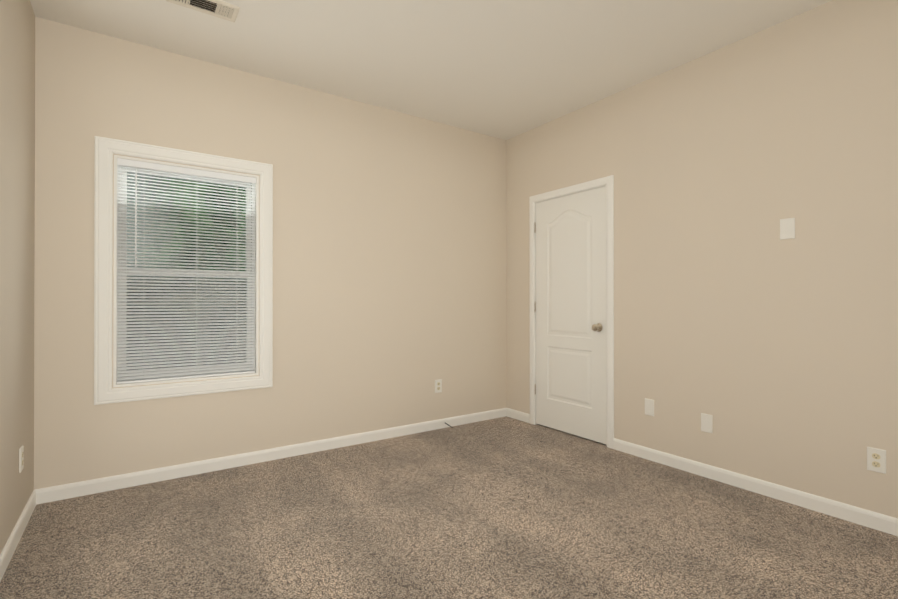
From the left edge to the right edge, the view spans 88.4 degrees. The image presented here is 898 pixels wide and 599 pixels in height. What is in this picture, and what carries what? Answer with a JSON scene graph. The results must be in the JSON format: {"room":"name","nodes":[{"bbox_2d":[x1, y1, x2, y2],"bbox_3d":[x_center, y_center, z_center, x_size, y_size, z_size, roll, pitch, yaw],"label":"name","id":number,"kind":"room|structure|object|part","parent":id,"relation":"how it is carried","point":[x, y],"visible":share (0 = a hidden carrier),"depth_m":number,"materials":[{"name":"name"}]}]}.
{"room":"empty bedroom","nodes":[
{"label":"empty bedroom","id":0,"kind":"room"},
{"bbox_2d":[0,0,34,553],"bbox_3d":[-1.104,-0.223,0.728,0.120,2.670,4.520,0,0,-35],"label":"wall","id":1,"kind":"structure","parent":0,"point":[17,139],"depth_m":2.13,"materials":[{"name":"paint"}]},
{"bbox_2d":[0,490,35,581],"bbox_3d":[-1.046,1.072,0.756,0.013,0.080,4.267,0,0,-35],"label":"baseboard","id":2,"kind":"structure","parent":1,"relation":"attached to","point":[10,546],"depth_m":2.09,"materials":[{"name":"white wood"}]},
{"bbox_2d":[19,445,23,472],"bbox_3d":[-2.058,0.767,2.223,0.008,0.114,0.070,0,0,-35],"label":"electrical outlet","id":3,"kind":"object","parent":1,"relation":"attached to","point":[21,458],"visible":1,"depth_m":2.21,"materials":[{"name":"white plastic"}]},
{"bbox_2d":[34,17,506,488],"bbox_3d":[-0.840,-0.213,3.581,3.550,2.670,0.120,0,0,-35],"label":"wall","id":4,"kind":"structure","parent":0,"point":[389,267],"depth_m":3.33,"materials":[{"name":"paint"}]},
{"bbox_2d":[94,136,272,404],"bbox_3d":[-1.677,-0.167,2.997,0.990,1.555,0.143,0,0,-35],"label":"window","id":5,"kind":"structure","parent":4,"relation":"in","point":[124,375],"depth_m":2.93,"materials":[{"name":"white wood"}]},
{"bbox_3d":[-1.696,-0.172,3.025,0.700,1.255,0.035,0,0,-35],"label":"glass","id":6,"kind":"part","parent":5,"relation":"part of","materials":[{"name":"clear glass"}]},
{"bbox_2d":[34,408,506,504],"bbox_3d":[-0.852,1.082,3.487,3.430,0.080,0.013,0,0,-35],"label":"baseboard","id":7,"kind":"structure","parent":4,"relation":"attached to","point":[75,489],"depth_m":3.10,"materials":[{"name":"white wood"}]},
{"bbox_2d":[435,379,441,392],"bbox_3d":[-0.091,0.754,4.015,0.070,0.114,0.008,0,0,-35],"label":"electrical outlet","id":8,"kind":"object","parent":4,"relation":"attached to","point":[438,386],"visible":1,"depth_m":4.01,"materials":[{"name":"white plastic"}]},
{"bbox_2d":[30,0,831,139],"bbox_3d":[0.358,-1.579,1.740,3.670,0.050,4.520,0,0,-35],"label":"ceiling","id":9,"kind":"structure","parent":0,"point":[505,69],"depth_m":2.78,"materials":[{"name":"paint"}]},
{"bbox_2d":[166,0,239,21],"bbox_3d":[-1.289,-1.548,2.421,0.330,0.008,0.156,0,0,-35],"label":"ceiling vent","id":10,"kind":"object","parent":9,"relation":"in","point":[222,10],"visible":1,"depth_m":2.44,"materials":[{"name":"beige metal"}]},
{"bbox_2d":[0,416,897,598],"bbox_3d":[0.358,1.141,1.730,3.670,0.050,4.520,0,0,-35],"label":"floor","id":11,"kind":"structure","parent":0,"point":[505,507],"depth_m":2.19,"materials":[{"name":"carpet"}]},
{"bbox_2d":[506,0,897,517],"bbox_3d":[1.820,-0.216,2.741,0.120,2.670,4.280,0,0,-35],"label":"wall","id":12,"kind":"structure","parent":0,"point":[755,336],"depth_m":2.68,"materials":[{"name":"paint"}]},
{"bbox_2d":[506,408,529,422],"bbox_3d":[0.647,1.085,4.324,0.013,0.080,0.309,0,0,-35],"label":"baseboard","id":13,"kind":"structure","parent":12,"relation":"attached to","point":[518,415],"depth_m":4.31,"materials":[{"name":"white wood"}]},
{"bbox_2d":[535,186,606,444],"bbox_3d":[0.978,0.121,3.834,0.104,1.980,0.757,0,0,-35],"label":"door","id":14,"kind":"structure","parent":12,"relation":"in","point":[571,349],"depth_m":3.81,"materials":[{"name":"white wood"}]},
{"bbox_3d":[0.954,0.078,3.839,0.070,1.542,0.722,0,0,-35],"label":"door hardware knob","id":15,"kind":"part","parent":14,"relation":"part of","materials":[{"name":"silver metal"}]},
{"bbox_2d":[529,175,613,448],"bbox_3d":[1.023,0.093,3.861,0.112,2.060,0.886,0,0,-35],"label":"door frame","id":16,"kind":"structure","parent":12,"relation":"attached to","point":[608,181],"depth_m":3.53,"materials":[{"name":"white wood"}]},
{"bbox_2d":[645,398,653,415],"bbox_3d":[1.403,0.755,3.232,0.007,0.114,0.070,0,0,-35],"label":"electrical outlet","id":17,"kind":"object","parent":12,"relation":"attached to","point":[649,406],"visible":1,"depth_m":3.23,"materials":[{"name":"white plastic"}]},
{"bbox_2d":[701,413,712,432],"bbox_3d":[1.624,0.780,2.910,0.007,0.114,0.070,0,0,-35],"label":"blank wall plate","id":18,"kind":"object","parent":12,"relation":"attached to","point":[706,422],"visible":1,"depth_m":2.90,"materials":[{"name":"white plastic"}]},
{"bbox_2d":[613,438,897,535],"bbox_3d":[2.108,1.077,2.201,0.013,0.080,3.072,0,0,-35],"label":"baseboard","id":19,"kind":"structure","parent":12,"relation":"attached to","point":[866,518],"depth_m":2.61,"materials":[{"name":"white wood"}]},
{"bbox_2d":[780,218,794,239],"bbox_3d":[1.872,-0.391,2.554,0.007,0.114,0.070,0,0,-35],"label":"blank wall plate","id":20,"kind":"object","parent":12,"relation":"attached to","point":[787,228],"visible":1,"depth_m":2.55,"materials":[{"name":"white plastic"}]},
{"bbox_2d":[867,447,885,473],"bbox_3d":[2.080,0.782,2.247,0.008,0.114,0.070,0,0,-35],"label":"electrical outlet","id":21,"kind":"object","parent":12,"relation":"attached to","point":[876,459],"visible":1,"depth_m":2.24,"materials":[{"name":"white plastic"}]},
{"label":"outside","id":22,"kind":"structure","parent":0,"visible":0},
{"bbox_2d":[126,172,245,369],"bbox_3d":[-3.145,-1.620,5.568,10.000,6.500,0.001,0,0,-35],"label":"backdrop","id":23,"kind":"structure","parent":22,"point":[185,259],"depth_m":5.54,"materials":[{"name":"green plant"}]}
]}

